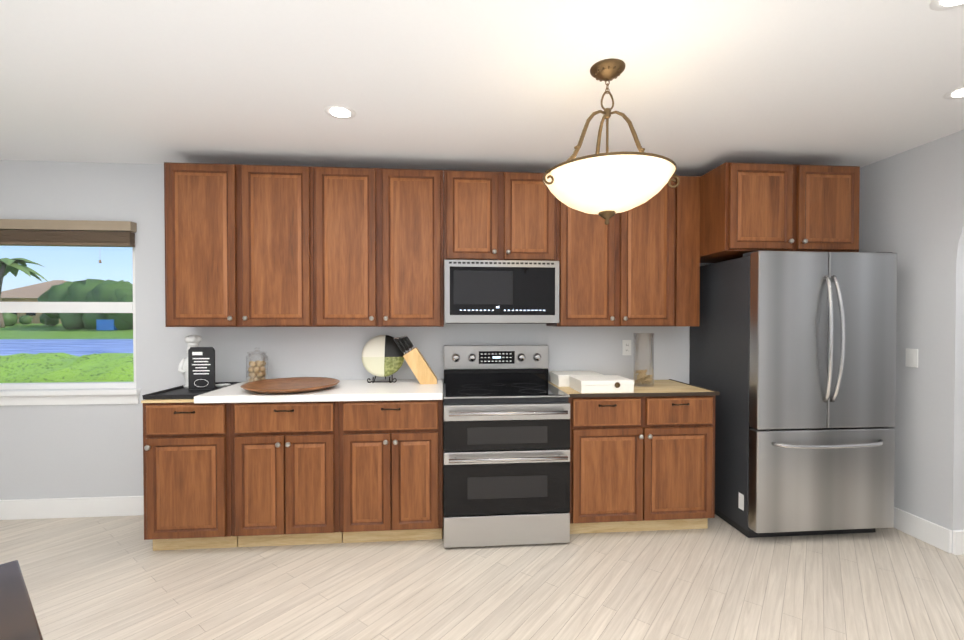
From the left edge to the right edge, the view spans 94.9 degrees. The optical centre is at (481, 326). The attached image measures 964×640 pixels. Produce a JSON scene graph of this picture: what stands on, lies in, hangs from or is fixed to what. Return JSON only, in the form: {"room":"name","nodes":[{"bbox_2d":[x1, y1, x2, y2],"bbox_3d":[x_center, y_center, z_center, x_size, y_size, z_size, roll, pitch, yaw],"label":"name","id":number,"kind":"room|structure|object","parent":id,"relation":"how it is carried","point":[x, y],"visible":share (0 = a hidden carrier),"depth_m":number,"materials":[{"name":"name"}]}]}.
{"room":"kitchen","nodes":[
{"label":"kitchen","id":0,"kind":"room"},
{"bbox_2d":[0,160,712,503],"bbox_3d":[-0.835,0.091,3.262,7.240,2.440,0.120,0,1,-5],"label":"wall","id":1,"kind":"structure","parent":0,"point":[70,451],"depth_m":3.08,"materials":[{"name":"paint"}]},
{"bbox_2d":[0,232,140,405],"bbox_3d":[-3.089,-0.085,3.037,1.430,1.239,0.125,0,1,-5],"label":"window","id":2,"kind":"structure","parent":1,"relation":"in","point":[65,393],"depth_m":3.06,"materials":[{"name":"clear glass"}]},
{"bbox_2d":[0,219,136,262],"bbox_3d":[-3.092,-0.573,2.976,1.415,0.284,0.061,0,1,-5],"label":"window blind","id":3,"kind":"object","parent":2,"relation":"attached to","point":[68,233],"visible":1,"depth_m":2.98,"materials":[{"name":"brown wood"}]},
{"bbox_2d":[0,496,143,519],"bbox_3d":[-3.131,1.247,3.016,2.320,0.135,0.023,0,1,-5],"label":"baseboard","id":4,"kind":"structure","parent":1,"relation":"attached to","point":[16,509],"depth_m":3.04,"materials":[{"name":"white wood"}]},
{"bbox_2d":[164,162,239,326],"bbox_3d":[-1.784,-0.517,2.949,0.456,1.036,0.329,0,1,-5],"label":"upper cabinet","id":5,"kind":"object","parent":1,"relation":"attached to","point":[202,200],"depth_m":2.79,"materials":[{"name":"brown wood"}]},
{"bbox_2d":[240,164,315,326],"bbox_3d":[-1.329,-0.518,2.986,0.457,1.036,0.329,0,1,-5],"label":"upper cabinet","id":6,"kind":"object","parent":1,"relation":"attached to","point":[274,246],"depth_m":2.83,"materials":[{"name":"brown wood"}]},
{"bbox_2d":[312,166,379,326],"bbox_3d":[-0.892,-0.518,3.022,0.419,1.036,0.329,0,1,-5],"label":"upper cabinet","id":7,"kind":"object","parent":1,"relation":"attached to","point":[347,198],"depth_m":2.86,"materials":[{"name":"brown wood"}]},
{"bbox_2d":[380,168,443,326],"bbox_3d":[-0.475,-0.518,3.056,0.418,1.036,0.329,0,1,-5],"label":"upper cabinet","id":8,"kind":"object","parent":1,"relation":"attached to","point":[411,200],"depth_m":2.90,"materials":[{"name":"brown wood"}]},
{"bbox_2d":[444,170,503,259],"bbox_3d":[-0.075,-0.739,3.086,0.379,0.596,0.329,0,1,-5],"label":"upper cabinet","id":9,"kind":"object","parent":1,"relation":"attached to","point":[473,200],"depth_m":2.93,"materials":[{"name":"brown wood"}]},
{"bbox_2d":[444,260,558,323],"bbox_3d":[0.117,-0.228,3.071,0.754,0.412,0.403,0,1,-5],"label":"microwave","id":10,"kind":"object","parent":9,"relation":"attached to","point":[501,291],"visible":1,"depth_m":2.87,"materials":[{"name":"silver metal"}]},
{"bbox_2d":[504,172,559,261],"bbox_3d":[0.303,-0.739,3.117,0.380,0.596,0.329,0,1,-5],"label":"upper cabinet","id":11,"kind":"object","parent":1,"relation":"attached to","point":[531,211],"depth_m":2.96,"materials":[{"name":"brown wood"}]},
{"bbox_2d":[546,201,619,326],"bbox_3d":[0.703,-0.520,3.153,0.418,1.036,0.329,0,1,-5],"label":"upper cabinet","id":12,"kind":"object","parent":1,"relation":"attached to","point":[589,264],"depth_m":2.99,"materials":[{"name":"brown wood"}]},
{"bbox_2d":[622,340,630,354],"bbox_3d":[1.099,0.160,3.357,0.070,0.116,0.009,0,1,-5],"label":"electrical outlet cover","id":13,"kind":"object","parent":1,"relation":"attached to","point":[626,347],"visible":1,"depth_m":3.35,"materials":[{"name":"white plastic"}]},
{"bbox_2d":[620,176,679,325],"bbox_3d":[1.120,-0.520,3.187,0.418,1.036,0.329,0,1,-5],"label":"upper cabinet","id":14,"kind":"object","parent":1,"relation":"attached to","point":[649,231],"depth_m":3.03,"materials":[{"name":"brown wood"}]},
{"bbox_2d":[680,162,799,265],"bbox_3d":[1.734,-0.762,3.089,0.456,0.550,0.619,0,1,-5],"label":"upper cabinet","id":15,"kind":"object","parent":1,"relation":"attached to","point":[730,211],"depth_m":2.80,"materials":[{"name":"brown wood"}]},
{"bbox_2d":[800,165,859,251],"bbox_3d":[2.188,-0.762,3.126,0.454,0.550,0.619,0,1,-5],"label":"upper cabinet","id":16,"kind":"object","parent":1,"relation":"attached to","point":[829,195],"depth_m":2.82,"materials":[{"name":"brown wood"}]},
{"bbox_2d":[0,504,963,639],"bbox_3d":[0.121,1.375,0.689,8.720,0.060,5.440,0,1,-5],"label":"floor","id":17,"kind":"structure","parent":0,"point":[119,578],"depth_m":2.25,"materials":[{"name":"beige wood"}]},
{"bbox_2d":[0,560,42,639],"bbox_3d":[-1.278,0.972,0.174,1.000,0.760,1.600,1,1,39],"label":"dining table","id":18,"kind":"object","parent":17,"relation":"on","point":[18,620],"visible":1,"depth_m":0.91,"materials":[{"name":"grey"}]},
{"bbox_2d":[141,399,232,550],"bbox_3d":[-1.719,0.875,2.831,0.481,0.886,0.609,0,1,-5],"label":"base cabinet","id":19,"kind":"object","parent":17,"relation":"on","point":[188,504],"depth_m":2.53,"materials":[{"name":"brown wood"}]},
{"bbox_2d":[229,403,340,547],"bbox_3d":[-1.174,0.874,2.876,0.612,0.886,0.609,0,1,-5],"label":"base cabinet","id":20,"kind":"object","parent":17,"relation":"on","point":[285,458],"depth_m":2.58,"materials":[{"name":"brown wood"}]},
{"bbox_2d":[193,379,442,402],"bbox_3d":[-1.109,0.410,2.861,1.707,0.041,0.637,0,1,-5],"label":"countertop","id":21,"kind":"structure","parent":20,"relation":"on","point":[403,390],"depth_m":2.60,"materials":[{"name":"white stone"}]},
{"bbox_2d":[142,382,240,399],"bbox_3d":[-1.817,0.403,2.819,0.312,0.026,0.530,0,1,-5],"label":"serving tray","id":22,"kind":"object","parent":21,"relation":"on","point":[180,392],"visible":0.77,"depth_m":2.69,"materials":[{"name":"black plastic"}]},
{"bbox_2d":[178,335,201,387],"bbox_3d":[-1.908,0.228,2.918,0.167,0.348,0.133,0,1,-5],"label":"chef figurine","id":23,"kind":"object","parent":22,"relation":"on","point":[192,340],"visible":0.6,"depth_m":2.88,"materials":[{"name":"ceramic"}]},
{"bbox_2d":[188,347,216,391],"bbox_3d":[-1.756,0.266,2.782,0.155,0.275,0.070,0,1,-5],"label":"menu board","id":24,"kind":"object","parent":22,"relation":"on","point":[201,369],"visible":0.98,"depth_m":2.77,"materials":[{"name":"black plastic"}]},
{"bbox_2d":[246,348,267,382],"bbox_3d":[-1.513,0.264,2.978,0.136,0.247,0.136,0,1,-5],"label":"jar","id":25,"kind":"object","parent":21,"relation":"on","point":[254,369],"visible":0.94,"depth_m":2.95,"materials":[{"name":"clear"}]},
{"bbox_2d":[240,377,339,392],"bbox_3d":[-1.197,0.372,2.790,0.574,0.036,0.574,0,1,-5],"label":"wooden platter","id":26,"kind":"object","parent":21,"relation":"on","point":[291,385],"visible":1,"depth_m":2.85,"materials":[{"name":"brown wood"}]},
{"bbox_2d":[367,374,396,382],"bbox_3d":[-0.691,0.259,3.101,0.202,0.252,0.217,0,1,-5],"label":"easel","id":27,"kind":"object","parent":21,"relation":"on","point":[373,381],"visible":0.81,"depth_m":3.03,"materials":[{"name":"black metal"}]},
{"bbox_2d":[362,335,403,376],"bbox_3d":[-0.690,0.203,3.086,0.296,0.288,0.079,0,1,-5],"label":"round decorative plate","id":28,"kind":"object","parent":27,"relation":"on","point":[382,355],"visible":0.92,"depth_m":3.07,"materials":[{"name":"ceramic"}]},
{"bbox_2d":[394,336,436,383],"bbox_3d":[-0.452,0.223,3.014,0.288,0.327,0.100,0,1,-5],"label":"knife block","id":29,"kind":"object","parent":21,"relation":"on","point":[421,369],"visible":1,"depth_m":2.97,"materials":[{"name":"brown wood"}]},
{"bbox_2d":[341,399,442,542],"bbox_3d":[-0.565,0.873,2.926,0.611,0.886,0.609,0,1,-5],"label":"base cabinet","id":30,"kind":"object","parent":17,"relation":"on","point":[344,461],"depth_m":2.63,"materials":[{"name":"brown wood"}]},
{"bbox_2d":[444,345,569,547],"bbox_3d":[0.129,0.728,2.913,0.758,1.176,0.690,0,1,-5],"label":"range oven","id":31,"kind":"object","parent":17,"relation":"on","point":[506,444],"visible":1,"depth_m":2.64,"materials":[{"name":"silver metal"}]},
{"bbox_2d":[550,383,719,533],"bbox_3d":[0.983,0.872,3.053,0.952,0.886,0.609,0,1,-5],"label":"base cabinet","id":32,"kind":"object","parent":17,"relation":"on","point":[638,462],"depth_m":2.75,"materials":[{"name":"brown wood"}]},
{"bbox_2d":[548,379,716,394],"bbox_3d":[0.982,0.419,3.046,0.955,0.017,0.612,0,1,-5],"label":"countertop","id":33,"kind":"structure","parent":32,"relation":"on","point":[661,387],"depth_m":2.86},
{"bbox_2d":[550,371,633,392],"bbox_3d":[0.726,0.372,3.019,0.410,0.078,0.548,0,1,-5],"label":"storage boxes","id":34,"kind":"object","parent":33,"relation":"on","point":[587,382],"visible":1,"depth_m":2.81,"materials":[{"name":"fabric"}]},
{"bbox_2d":[633,333,653,386],"bbox_3d":[1.119,0.228,3.063,0.136,0.365,0.136,0,1,-5],"label":"vase","id":35,"kind":"object","parent":33,"relation":"on","point":[642,377],"visible":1,"depth_m":3.05,"materials":[{"name":"clear glass"}]},
{"bbox_2d":[689,250,896,537],"bbox_3d":[2.070,0.425,3.025,0.900,1.778,0.826,0,1,-5],"label":"refrigerator","id":36,"kind":"object","parent":17,"relation":"on","point":[793,358],"visible":1,"depth_m":2.69,"materials":[{"name":"silver metal"}]},
{"bbox_2d":[0,0,963,176],"bbox_3d":[0.121,-1.124,0.655,8.720,0.060,5.440,0,1,-5],"label":"ceiling","id":37,"kind":"structure","parent":0,"point":[700,88],"depth_m":2.01,"materials":[{"name":"paint"}]},
{"bbox_2d":[324,105,355,118],"bbox_3d":[-0.737,-1.113,2.301,0.159,0.005,0.159,0,1,-11],"label":"recessed light","id":38,"kind":"object","parent":37,"relation":"in","point":[340,111],"depth_m":2.29,"materials":[{"name":"white"}]},
{"bbox_2d":[543,58,679,224],"bbox_3d":[0.539,-0.775,1.921,0.587,0.672,0.576,0,1,-5],"label":"pendant light","id":39,"kind":"object","parent":37,"relation":"hanging from","point":[607,185],"visible":1,"depth_m":1.78,"materials":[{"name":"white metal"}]},
{"bbox_2d":[929,0,963,10],"bbox_3d":[1.599,-1.102,1.470,0.159,0.005,0.159,0,1,-29],"label":"recessed light","id":40,"kind":"object","parent":37,"relation":"in","point":[937,5],"depth_m":1.52,"materials":[{"name":"white"}]},
{"bbox_2d":[943,86,963,98],"bbox_3d":[2.291,-1.110,2.088,0.159,0.005,0.159,0,1,-11],"label":"recessed light","id":41,"kind":"object","parent":37,"relation":"in","point":[957,93],"depth_m":2.11,"materials":[{"name":"white"}]},
{"bbox_2d":[859,130,963,550],"bbox_3d":[2.931,0.123,0.903,0.120,2.440,5.200,0,1,-5],"label":"wall","id":42,"kind":"structure","parent":0,"point":[911,208],"depth_m":2.71,"materials":[{"name":"paint"}]},
{"bbox_2d":[905,348,917,367],"bbox_3d":[2.711,0.198,2.792,0.010,0.116,0.072,0,1,-5],"label":"switch cover","id":43,"kind":"object","parent":42,"relation":"attached to","point":[911,358],"visible":1,"depth_m":2.79,"materials":[{"name":"white plastic"}]},
{"bbox_2d":[894,507,963,554],"bbox_3d":[2.690,1.247,3.020,0.017,0.135,0.931,0,1,-5],"label":"baseboard","id":44,"kind":"structure","parent":42,"relation":"attached to","point":[931,533],"depth_m":2.68,"materials":[{"name":"white wood"}]},
{"label":"outside","id":45,"kind":"structure","parent":0,"visible":0},
{"bbox_2d":[0,258,133,382],"bbox_3d":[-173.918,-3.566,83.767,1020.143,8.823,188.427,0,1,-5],"label":"outdoor scenery","id":46,"kind":"object","parent":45,"point":[94,351],"depth_m":45.11,"materials":[{"name":"green plant"}]}
]}

